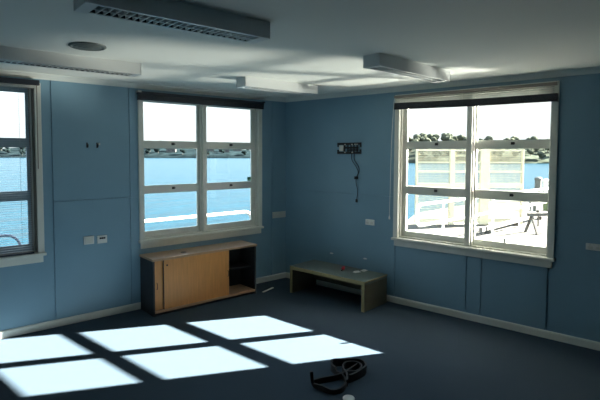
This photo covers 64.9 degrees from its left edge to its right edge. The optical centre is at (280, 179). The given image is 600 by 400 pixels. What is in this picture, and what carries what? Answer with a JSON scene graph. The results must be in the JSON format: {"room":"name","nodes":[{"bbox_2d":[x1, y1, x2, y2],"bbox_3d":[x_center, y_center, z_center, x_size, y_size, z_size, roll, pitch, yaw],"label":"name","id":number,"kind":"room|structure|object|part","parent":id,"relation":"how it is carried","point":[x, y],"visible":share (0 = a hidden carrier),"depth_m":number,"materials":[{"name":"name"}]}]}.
{"room":"empty office room","nodes":[
{"label":"empty office room","id":0,"kind":"room"},
{"bbox_2d":[0,76,285,330],"bbox_3d":[-2.277,0.223,4.860,6.000,2.565,0.140,-2,4,-40],"label":"wall","id":1,"kind":"structure","parent":0,"point":[90,191],"depth_m":5.02,"materials":[{"name":"blue paint"}]},
{"bbox_2d":[0,83,46,267],"bbox_3d":[-3.073,-0.034,4.175,1.762,1.772,0.218,-2,4,-40],"label":"window","id":2,"kind":"structure","parent":1,"relation":"in","point":[37,206],"depth_m":4.64,"materials":[{"name":"beige paint"}]},
{"bbox_3d":[-2.781,-0.613,4.408,0.760,0.529,0.024,-2,4,-40],"label":"sash","id":3,"kind":"part","parent":2,"relation":"part of","materials":[{"name":"glass"}]},
{"bbox_3d":[-2.777,-0.087,4.431,0.760,0.524,0.024,-2,4,-40],"label":"sash","id":4,"kind":"part","parent":2,"relation":"part of","materials":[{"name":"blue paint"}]},
{"bbox_3d":[-2.782,0.450,4.465,0.760,0.552,0.024,-2,4,-40],"label":"sash","id":5,"kind":"part","parent":2,"relation":"part of","materials":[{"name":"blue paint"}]},
{"bbox_3d":[-3.025,-0.888,4.072,1.622,0.055,0.022,-2,4,-40],"label":"architrave","id":6,"kind":"part","parent":2,"relation":"part of","materials":[{"name":"beige paint"}]},
{"bbox_2d":[0,77,39,257],"bbox_3d":[-3.016,-0.090,4.080,1.730,1.686,0.045,-2,4,-40],"label":"blind","id":7,"kind":"object","parent":2,"relation":"attached to","point":[2,79],"visible":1,"depth_m":4.50,"materials":[{"name":"black"}]},
{"bbox_3d":[-3.038,0.746,4.114,1.612,0.014,0.028,-2,4,-40],"label":"rail","id":8,"kind":"part","parent":7,"relation":"part of","materials":[{"name":"black"}]},
{"bbox_3d":[-2.491,-0.092,4.519,0.001,1.630,0.027,-2,4,-40],"label":"ladder cord","id":9,"kind":"part","parent":7,"relation":"part of","materials":[{"name":"white fabric"}]},
{"bbox_3d":[-3.027,0.771,4.161,1.762,0.029,0.068,-2,4,-40],"label":"sill","id":10,"kind":"part","parent":2,"relation":"part of","materials":[{"name":"beige paint"}]},
{"bbox_3d":[-2.379,-0.107,4.651,0.058,1.675,0.022,-2,4,-40],"label":"architrave","id":11,"kind":"part","parent":2,"relation":"part of","materials":[{"name":"beige paint"}]},
{"bbox_2d":[84,236,93,244],"bbox_3d":[-2.026,0.646,4.991,0.106,0.086,0.014,-2,4,-40],"label":"wall plate","id":12,"kind":"object","parent":1,"relation":"attached to","point":[88,239],"visible":1,"depth_m":4.99,"materials":[{"name":"white plastic"}]},
{"bbox_2d":[97,235,106,243],"bbox_3d":[-1.919,0.647,5.080,0.105,0.084,0.014,-2,4,-40],"label":"wall plate","id":13,"kind":"object","parent":1,"relation":"attached to","point":[102,238],"visible":1,"depth_m":5.07,"materials":[{"name":"white plastic"}]},
{"bbox_2d":[0,69,285,101],"bbox_3d":[-2.203,-1.014,4.706,6.000,0.058,0.082,-2,4,-40],"label":"trim","id":14,"kind":"structure","parent":1,"relation":"attached to","point":[11,73],"depth_m":5.16,"materials":[{"name":"white paint"}]},
{"bbox_2d":[0,272,285,338],"bbox_3d":[-2.230,1.470,4.867,6.000,0.073,0.018,-2,4,-40],"label":"baseboard","id":15,"kind":"structure","parent":1,"relation":"attached to","point":[8,333],"depth_m":4.95,"materials":[{"name":"beige paint"}]},
{"bbox_2d":[138,100,263,248],"bbox_3d":[-0.968,-0.124,5.911,1.762,1.772,0.218,-2,4,-40],"label":"window","id":16,"kind":"structure","parent":1,"relation":"in","point":[203,231],"depth_m":5.87,"materials":[{"name":"beige paint"}]},
{"bbox_3d":[-1.570,-0.141,5.319,0.058,1.675,0.022,-2,4,-40],"label":"architrave","id":17,"kind":"part","parent":16,"relation":"part of","materials":[{"name":"beige paint"}]},
{"bbox_3d":[-1.307,-0.676,5.624,0.772,0.529,0.024,-2,4,-40],"label":"sash","id":18,"kind":"part","parent":16,"relation":"part of","materials":[{"name":"clear glass"}]},
{"bbox_3d":[-1.303,-0.150,5.647,0.772,0.524,0.024,-2,4,-40],"label":"sash","id":19,"kind":"part","parent":16,"relation":"part of","materials":[{"name":"beige paint"}]},
{"bbox_3d":[-1.308,0.387,5.681,0.772,0.552,0.024,-2,4,-40],"label":"sash","id":20,"kind":"part","parent":16,"relation":"part of","materials":[{"name":"beige paint"}]},
{"bbox_2d":[136,90,264,108],"bbox_3d":[-0.902,-0.961,5.772,1.766,0.100,0.060,-2,4,-40],"label":"blind","id":21,"kind":"object","parent":16,"relation":"attached to","point":[141,95],"visible":1,"depth_m":5.66,"materials":[{"name":"black fabric"}]},
{"bbox_3d":[-0.906,-0.917,5.774,1.748,0.012,0.048,-2,4,-40],"label":"rail","id":22,"kind":"part","parent":21,"relation":"part of","materials":[{"name":"black"}]},
{"bbox_3d":[-0.922,0.681,5.897,1.762,0.029,0.068,-2,4,-40],"label":"sill","id":23,"kind":"part","parent":16,"relation":"part of","materials":[{"name":"beige paint"}]},
{"bbox_3d":[-0.661,-0.704,6.157,0.798,0.529,0.024,-2,4,-40],"label":"sash","id":24,"kind":"part","parent":16,"relation":"part of","materials":[{"name":"glass"}]},
{"bbox_3d":[-0.658,-0.177,6.179,0.798,0.524,0.024,-2,4,-40],"label":"sash","id":25,"kind":"part","parent":16,"relation":"part of","materials":[{"name":"beige paint"}]},
{"bbox_3d":[-0.663,0.359,6.213,0.798,0.552,0.024,-2,4,-40],"label":"sash","id":26,"kind":"part","parent":16,"relation":"part of","materials":[{"name":"beige paint"}]},
{"bbox_3d":[-0.275,-0.196,6.387,0.058,1.675,0.022,-2,4,-40],"label":"architrave","id":27,"kind":"part","parent":16,"relation":"part of","materials":[{"name":"beige paint"}]},
{"bbox_2d":[272,212,278,217],"bbox_3d":[-0.064,0.501,6.606,0.115,0.086,0.014,-2,4,-40],"label":"power outlet","id":28,"kind":"object","parent":1,"relation":"attached to","point":[274,214],"visible":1,"depth_m":6.60,"materials":[{"name":"grey plastic"}]},
{"bbox_2d":[279,211,285,217],"bbox_3d":[0.029,0.497,6.684,0.114,0.086,0.014,-2,4,-40],"label":"power outlet","id":29,"kind":"object","parent":1,"relation":"attached to","point":[281,213],"visible":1,"depth_m":6.68,"materials":[{"name":"grey plastic"}]},
{"bbox_2d":[0,278,599,399],"bbox_3d":[0.478,1.703,2.510,7.441,0.120,7.395,-2,4,-40],"label":"floor","id":30,"kind":"structure","parent":0,"point":[260,345],"depth_m":4.16,"materials":[{"name":"carpet"}]},
{"bbox_2d":[139,240,256,316],"bbox_3d":[-0.942,1.149,5.663,1.405,0.634,0.361,-2,4,-40],"label":"credenza","id":31,"kind":"object","parent":30,"relation":"on","point":[184,278],"visible":1,"depth_m":5.45,"materials":[{"name":"brown wood"}]},
{"bbox_3d":[-1.474,1.185,5.233,0.020,0.606,0.338,-2,4,-40],"label":"panel","id":32,"kind":"part","parent":31,"relation":"part of","materials":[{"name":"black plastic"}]},
{"bbox_3d":[-1.193,1.156,5.286,0.478,0.547,0.016,-2,4,-40],"label":"sliding door","id":33,"kind":"part","parent":31,"relation":"part of","materials":[{"name":"brown wood"}]},
{"bbox_3d":[-0.957,1.148,5.454,0.856,0.547,0.016,-2,4,-40],"label":"sliding door","id":34,"kind":"part","parent":31,"relation":"part of","materials":[{"name":"brown wood"}]},
{"bbox_2d":[155,284,254,313],"bbox_3d":[-0.942,1.424,5.674,1.345,0.024,0.327,-2,4,-40],"label":"shelf","id":35,"kind":"object","parent":31,"relation":"attached to","point":[235,290],"depth_m":5.60,"materials":[{"name":"brown wood"}]},
{"bbox_3d":[-1.050,1.141,5.790,1.345,0.576,0.012,-2,4,-40],"label":"panel","id":36,"kind":"part","parent":31,"relation":"part of","materials":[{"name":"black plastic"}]},
{"bbox_2d":[229,262,250,269],"bbox_3d":[-0.601,1.109,6.000,0.384,0.018,0.233,-2,4,-40],"label":"shelf","id":37,"kind":"object","parent":31,"relation":"attached to","point":[232,265],"depth_m":6.02,"materials":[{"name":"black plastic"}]},
{"bbox_3d":[-0.421,1.140,6.101,0.020,0.606,0.338,-2,4,-40],"label":"panel","id":38,"kind":"part","parent":31,"relation":"part of","materials":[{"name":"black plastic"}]},
{"bbox_2d":[290,260,386,311],"bbox_3d":[0.697,1.289,5.825,1.123,0.345,0.489,3,4,43],"label":"coffee table","id":39,"kind":"object","parent":30,"relation":"on","point":[372,285],"visible":1,"depth_m":5.69,"materials":[{"name":"brown laminate"}]},
{"bbox_3d":[0.305,1.289,6.194,0.038,0.303,0.485,3,4,43],"label":"panel","id":40,"kind":"part","parent":39,"relation":"part of","materials":[{"name":"brown laminate"}]},
{"bbox_3d":[1.092,1.331,5.460,0.038,0.303,0.485,3,4,43],"label":"panel","id":41,"kind":"part","parent":39,"relation":"part of","materials":[{"name":"brown laminate"}]},
{"bbox_2d":[310,358,366,393],"bbox_3d":[0.469,1.516,3.742,0.286,0.120,0.550,3,4,38],"label":"strap","id":42,"kind":"object","parent":30,"relation":"on","point":[357,367],"visible":1,"depth_m":3.71,"materials":[{"name":"black fabric"}]},
{"bbox_2d":[343,395,354,399],"bbox_3d":[0.494,1.585,3.408,0.086,0.016,0.086,-2,4,-40],"label":"lid","id":43,"kind":"object","parent":30,"relation":"on","point":[345,397],"visible":1,"depth_m":3.41,"materials":[{"name":"white plastic"}]},
{"bbox_2d":[0,0,599,97],"bbox_3d":[0.485,-0.958,2.365,7.441,0.120,7.395,-2,4,-40],"label":"ceiling","id":44,"kind":"structure","parent":0,"point":[324,44],"depth_m":3.21,"materials":[{"name":"white paint"}]},
{"bbox_2d":[0,46,140,76],"bbox_3d":[-1.694,-0.932,3.756,1.154,0.096,0.176,-2,4,-40],"label":"ceiling light","id":45,"kind":"object","parent":44,"relation":"attached to","point":[9,55],"visible":1,"depth_m":3.69,"materials":[{"name":"white metal"}]},
{"bbox_2d":[68,42,106,50],"bbox_3d":[-1.385,-0.949,3.388,0.256,0.020,0.256,-2,4,-40],"label":"ceiling vent","id":46,"kind":"object","parent":44,"relation":"in","point":[86,46],"visible":1,"depth_m":3.35,"materials":[{"name":"grey metal"}]},
{"bbox_2d":[73,0,269,43],"bbox_3d":[-0.521,-0.861,2.506,1.053,0.096,0.180,-2,4,-40],"label":"ceiling light","id":47,"kind":"object","parent":44,"relation":"attached to","point":[170,14],"visible":1,"depth_m":2.44,"materials":[{"name":"white metal"}]},
{"bbox_2d":[236,76,317,94],"bbox_3d":[-0.011,-1.001,5.093,1.004,0.096,0.170,-2,4,-40],"label":"ceiling light","id":48,"kind":"object","parent":44,"relation":"attached to","point":[245,82],"visible":1,"depth_m":4.99,"materials":[{"name":"white metal"}]},
{"bbox_2d":[363,53,449,82],"bbox_3d":[1.111,-0.940,4.037,1.122,0.096,0.155,-3,4,-43],"label":"ceiling light","id":49,"kind":"object","parent":44,"relation":"attached to","point":[381,62],"visible":1,"depth_m":3.89,"materials":[{"name":"white metal"}]},
{"bbox_2d":[286,73,599,341],"bbox_3d":[2.817,0.262,4.377,7.200,2.565,0.142,3,4,42],"label":"wall","id":50,"kind":"structure","parent":0,"point":[325,222],"depth_m":5.39,"materials":[{"name":"blue paint"}]},
{"bbox_2d":[337,142,360,153],"bbox_3d":[0.870,-0.392,5.968,0.355,0.143,0.020,3,4,42],"label":"wall bracket","id":51,"kind":"object","parent":50,"relation":"attached to","point":[342,147],"visible":1,"depth_m":5.96,"materials":[{"name":"black plastic"}]},
{"bbox_2d":[351,154,358,201],"bbox_3d":[0.938,-0.028,5.918,0.121,0.635,0.032,3,4,38],"label":"cable","id":52,"kind":"object","parent":51,"relation":"hanging from","point":[355,177],"visible":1,"depth_m":5.91,"materials":[{"name":"black plastic"}]},
{"bbox_2d":[365,219,374,225],"bbox_3d":[1.105,0.531,5.814,0.125,0.070,0.014,3,4,42],"label":"power outlet","id":53,"kind":"object","parent":50,"relation":"attached to","point":[367,221],"visible":1,"depth_m":5.81,"materials":[{"name":"white plastic"}]},
{"bbox_2d":[286,272,599,350],"bbox_3d":[2.762,1.509,4.387,7.200,0.073,0.018,3,4,42],"label":"baseboard","id":54,"kind":"structure","parent":50,"relation":"attached to","point":[590,344],"depth_m":4.93,"materials":[{"name":"beige paint"}]},
{"bbox_2d":[286,66,599,101],"bbox_3d":[2.747,-0.975,4.227,7.200,0.058,0.082,3,4,42],"label":"trim","id":55,"kind":"structure","parent":50,"relation":"attached to","point":[590,70],"depth_m":4.98,"materials":[{"name":"white paint"}]},
{"bbox_2d":[391,81,559,267],"bbox_3d":[2.022,-0.069,5.057,1.709,1.772,0.218,3,4,42],"label":"window","id":56,"kind":"structure","parent":50,"relation":"in","point":[540,256],"depth_m":5.00,"materials":[{"name":"beige paint"}]},
{"bbox_3d":[1.366,-0.146,5.540,0.058,1.675,0.022,3,4,42],"label":"architrave","id":57,"kind":"part","parent":56,"relation":"part of","materials":[{"name":"beige paint"}]},
{"bbox_3d":[1.737,0.412,5.359,0.780,0.552,0.024,3,4,42],"label":"sash","id":58,"kind":"part","parent":56,"relation":"part of","materials":[{"name":"beige paint"}]},
{"bbox_3d":[1.735,-0.125,5.325,0.780,0.524,0.024,3,4,42],"label":"sash","id":59,"kind":"part","parent":56,"relation":"part of","materials":[{"name":"beige paint"}]},
{"bbox_3d":[1.741,-0.651,5.302,0.780,0.529,0.024,3,4,42],"label":"sash","id":60,"kind":"part","parent":56,"relation":"part of","materials":[{"name":"glass"}]},
{"bbox_2d":[388,82,557,218],"bbox_3d":[1.930,-0.212,4.989,1.732,1.451,0.056,3,4,41],"label":"blind","id":61,"kind":"object","parent":56,"relation":"attached to","point":[525,97],"visible":1,"depth_m":4.83,"materials":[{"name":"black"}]},
{"bbox_3d":[1.307,-0.257,5.529,0.040,1.378,0.072,-2,4,-40],"label":"pull cord","id":62,"kind":"part","parent":61,"relation":"part of","materials":[{"name":"white plastic"}]},
{"bbox_3d":[1.953,-0.775,4.939,1.673,0.034,0.046,3,4,42],"label":"rail","id":63,"kind":"part","parent":61,"relation":"part of","materials":[{"name":"black"}]},
{"bbox_3d":[1.970,0.735,5.045,1.709,0.029,0.068,3,4,42],"label":"sill","id":64,"kind":"part","parent":56,"relation":"part of","materials":[{"name":"beige paint"}]},
{"bbox_3d":[1.976,-0.924,4.956,1.569,0.055,0.022,3,4,42],"label":"architrave","id":65,"kind":"part","parent":56,"relation":"part of","materials":[{"name":"beige paint"}]},
{"bbox_3d":[2.343,0.443,4.821,0.737,0.552,0.024,3,4,42],"label":"sash","id":66,"kind":"part","parent":56,"relation":"part of","materials":[{"name":"beige paint"}]},
{"bbox_3d":[2.340,-0.094,4.787,0.737,0.524,0.024,3,4,42],"label":"sash","id":67,"kind":"part","parent":56,"relation":"part of","materials":[{"name":"beige paint"}]},
{"bbox_3d":[2.347,-0.620,4.764,0.737,0.529,0.024,3,4,42],"label":"sash","id":68,"kind":"part","parent":56,"relation":"part of","materials":[{"name":"glass"}]},
{"bbox_3d":[2.582,-0.084,4.461,0.058,1.675,0.022,3,4,42],"label":"architrave","id":69,"kind":"part","parent":56,"relation":"part of","materials":[{"name":"beige paint"}]},
{"bbox_2d":[586,243,599,250],"bbox_3d":[2.846,0.616,4.268,0.135,0.061,0.014,3,4,42],"label":"power outlet","id":70,"kind":"object","parent":50,"relation":"attached to","point":[589,246],"visible":1,"depth_m":4.27,"materials":[{"name":"white plastic"}]},
{"label":"outside","id":71,"kind":"structure","parent":0,"visible":0},
{"bbox_2d":[0,158,548,246],"bbox_3d":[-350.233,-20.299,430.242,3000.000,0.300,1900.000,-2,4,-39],"label":"water","id":72,"kind":"structure","parent":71,"point":[157,171],"depth_m":57.91,"materials":[{"name":"blue liquid"}]},
{"bbox_2d":[407,200,546,246],"bbox_3d":[11.036,2.107,18.770,5.776,2.150,31.957,3,4,44],"label":"deck","id":73,"kind":"object","parent":72,"relation":"in","point":[513,234],"visible":0.12,"depth_m":12.68,"materials":[{"name":"concrete"}]},
{"bbox_2d":[414,149,524,224],"bbox_3d":[5.417,0.224,13.520,3.111,2.155,0.080,0,3,-1],"label":"mesh screen","id":74,"kind":"object","parent":73,"relation":"on","point":[484,171],"visible":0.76,"depth_m":13.49,"materials":[{"name":"beige metal"}]},
{"bbox_3d":[3.887,0.224,13.487,0.050,2.150,0.080,0,3,-1],"label":"post","id":75,"kind":"part","parent":74,"relation":"part of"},
{"bbox_3d":[4.912,0.226,13.509,0.140,2.150,0.080,0,3,-1],"label":"post","id":76,"kind":"part","parent":74,"relation":"part of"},
{"bbox_3d":[5.415,1.170,13.571,3.111,0.100,0.060,0,3,-1],"label":"rail","id":77,"kind":"part","parent":74,"relation":"part of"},
{"bbox_3d":[5.419,-0.482,13.481,3.111,0.030,0.060,0,3,-1],"label":"rail","id":78,"kind":"part","parent":74,"relation":"part of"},
{"bbox_3d":[5.418,0.187,13.518,3.111,0.130,0.060,0,3,-1],"label":"rail","id":79,"kind":"part","parent":74,"relation":"part of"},
{"bbox_3d":[5.418,-0.213,13.496,3.111,0.050,0.060,0,3,-1],"label":"rail","id":80,"kind":"part","parent":74,"relation":"part of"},
{"bbox_3d":[5.420,-0.827,13.462,3.111,0.050,0.060,0,3,-1],"label":"rail","id":81,"kind":"part","parent":74,"relation":"part of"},
{"bbox_3d":[5.852,0.227,13.529,0.260,2.150,0.080,0,3,-1],"label":"post","id":82,"kind":"part","parent":74,"relation":"part of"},
{"bbox_3d":[6.947,0.229,13.553,0.050,2.150,0.080,0,3,-1],"label":"post","id":83,"kind":"part","parent":74,"relation":"part of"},
{"bbox_2d":[415,187,547,240],"bbox_3d":[4.992,0.880,10.989,6.239,1.118,0.060,-2,4,-40],"label":"handrail","id":84,"kind":"object","parent":73,"relation":"on","point":[443,202],"visible":0.83,"depth_m":9.95,"materials":[{"name":"grey metal"}]},
{"bbox_3d":[3.310,0.984,9.604,0.048,1.055,0.048,2,4,28],"label":"post","id":85,"kind":"part","parent":84,"relation":"part of","materials":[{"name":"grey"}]},
{"bbox_3d":[4.929,0.908,10.939,0.048,1.068,0.048,2,4,28],"label":"post","id":86,"kind":"part","parent":84,"relation":"part of","materials":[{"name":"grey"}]},
{"bbox_3d":[6.548,0.833,12.275,0.048,1.081,0.048,-1,3,-17],"label":"post","id":87,"kind":"part","parent":84,"relation":"part of","materials":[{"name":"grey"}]},
{"bbox_2d":[479,211,546,232],"bbox_3d":[6.705,1.205,13.361,4.608,0.220,0.147,-3,4,-43],"label":"timber beam","id":88,"kind":"structure","parent":73,"relation":"on","point":[516,222],"depth_m":12.89,"materials":[{"name":"wood"}]},
{"bbox_2d":[529,202,536,210],"bbox_3d":[9.070,0.946,16.928,0.270,0.360,0.263,-2,4,-40],"label":"litter bin","id":89,"kind":"object","parent":73,"relation":"on","point":[534,206],"visible":0.51,"depth_m":16.84,"materials":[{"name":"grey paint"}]},
{"bbox_2d":[524,213,546,234],"bbox_3d":[6.809,1.127,12.053,1.060,0.541,0.512,0,3,-8],"label":"trestle","id":90,"kind":"object","parent":73,"relation":"on","point":[531,215],"visible":0.51,"depth_m":11.96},
{"bbox_3d":[6.374,1.147,12.109,0.050,0.492,0.278,0,3,-9],"label":"leg","id":91,"kind":"part","parent":90,"relation":"part of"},
{"bbox_3d":[6.409,1.160,11.879,0.050,0.492,0.278,0,3,-9],"label":"leg","id":92,"kind":"part","parent":90,"relation":"part of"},
{"bbox_2d":[534,177,541,191],"bbox_3d":[11.083,0.422,20.278,0.320,1.050,0.320,-2,4,-40],"label":"bollard","id":93,"kind":"object","parent":73,"relation":"on","point":[538,180],"visible":0.66,"depth_m":20.17,"materials":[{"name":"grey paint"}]},
{"bbox_2d":[536,210,540,226],"bbox_3d":[7.223,1.090,13.199,0.120,0.470,0.080,-2,4,-40],"label":"water tap","id":94,"kind":"object","parent":73,"relation":"on","point":[537,211],"visible":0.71,"depth_m":13.18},
{"bbox_2d":[542,179,548,192],"bbox_3d":[11.544,0.461,20.507,0.320,0.950,0.320,-2,4,-40],"label":"bollard","id":95,"kind":"object","parent":73,"relation":"on","point":[544,181],"visible":0.54,"depth_m":20.40,"materials":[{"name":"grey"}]},
{"bbox_2d":[543,203,547,210],"bbox_3d":[9.570,0.946,16.951,0.270,0.360,0.263,-2,4,-40],"label":"litter bin","id":96,"kind":"object","parent":73,"relation":"on","point":[545,205],"visible":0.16,"depth_m":16.87,"materials":[{"name":"green"}]},
{"bbox_3d":[-2.908,2.790,5.364,7.500,2.180,1.205,-2,4,-39],"label":"walkway","id":97,"kind":"object","parent":72,"relation":"in","visible":0},
{"bbox_2d":[0,234,20,244],"bbox_3d":[-4.238,1.202,4.630,3.050,1.065,0.036,-2,4,-40],"label":"handrail","id":98,"kind":"object","parent":97,"relation":"on","point":[3,235],"visible":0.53,"depth_m":5.49,"materials":[{"name":"grey metal"}]},
{"bbox_2d":[145,210,249,222],"bbox_3d":[-1.312,1.072,7.044,2.221,1.076,0.054,-2,4,-40],"label":"handrail","id":99,"kind":"object","parent":97,"relation":"on","point":[242,211],"visible":0.28,"depth_m":6.98,"materials":[{"name":"grey metal"}]},
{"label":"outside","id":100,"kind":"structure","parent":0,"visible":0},
{"bbox_2d":[0,148,249,157],"bbox_3d":[-183.564,-26.515,444.491,535.515,12.604,457.835,-2,4,-39],"label":"hill","id":101,"kind":"structure","parent":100,"point":[189,153],"depth_m":398.23,"materials":[{"name":"green plant"}]},
{"bbox_2d":[3,147,10,152],"bbox_3d":[-229.337,-23.891,395.646,6.265,6.280,5.562,-2,4,-32],"label":"tree","id":102,"kind":"object","parent":101,"relation":"on","point":[7,149],"visible":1,"depth_m":394.26,"materials":[{"name":"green plant"}]},
{"bbox_2d":[166,149,175,151],"bbox_3d":[-94.771,-25.217,409.511,8.703,6.230,6.725,0,3,-8],"label":"house","id":103,"kind":"structure","parent":101,"relation":"on","point":[167,150],"depth_m":406.58,"materials":[{"name":"grey"}]},
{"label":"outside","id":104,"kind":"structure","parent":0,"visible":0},
{"bbox_2d":[408,149,549,163],"bbox_3d":[115.759,-13.483,231.533,209.257,11.369,177.547,-2,4,-39],"label":"hill","id":105,"kind":"structure","parent":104,"point":[534,158],"depth_m":205.09,"materials":[{"name":"green plant"}]},
{"bbox_2d":[413,134,424,140],"bbox_3d":[70.613,-20.159,241.410,6.142,6.135,5.929,-2,4,-30],"label":"tree","id":106,"kind":"object","parent":105,"relation":"on","point":[416,136],"visible":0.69,"depth_m":240.42,"materials":[{"name":"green plant"}]},
{"bbox_2d":[433,151,442,155],"bbox_3d":[67.726,-10.835,201.902,5.371,5.209,5.184,0,3,-10],"label":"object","id":107,"kind":"object","parent":105,"relation":"on","point":[434,152],"visible":0.41,"depth_m":200.17,"materials":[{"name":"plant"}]},
{"bbox_2d":[457,135,465,140],"bbox_3d":[87.282,-18.965,226.602,4.592,5.230,4.102,1,3,12],"label":"tree","id":108,"kind":"object","parent":105,"relation":"on","point":[459,137],"visible":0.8,"depth_m":225.41,"materials":[{"name":"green plant"}]},
{"bbox_2d":[493,149,504,155],"bbox_3d":[94.439,-11.148,203.660,4.832,5.151,5.005,1,3,22],"label":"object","id":109,"kind":"object","parent":105,"relation":"on","point":[494,152],"visible":0.41,"depth_m":201.79,"materials":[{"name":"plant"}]},
{"bbox_2d":[527,149,533,155],"bbox_3d":[110.736,-11.857,208.993,2.851,3.824,3.192,0,3,-5],"label":"tree","id":110,"kind":"object","parent":105,"relation":"on","point":[530,151],"visible":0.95,"depth_m":208.01,"materials":[{"name":"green plant"}]},
{"bbox_2d":[537,151,545,159],"bbox_3d":[113.325,-10.405,204.546,3.467,4.024,3.640,2,3,24],"label":"tree","id":111,"kind":"object","parent":105,"relation":"on","point":[541,154],"visible":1,"depth_m":203.49,"materials":[{"name":"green plant"}]}
]}

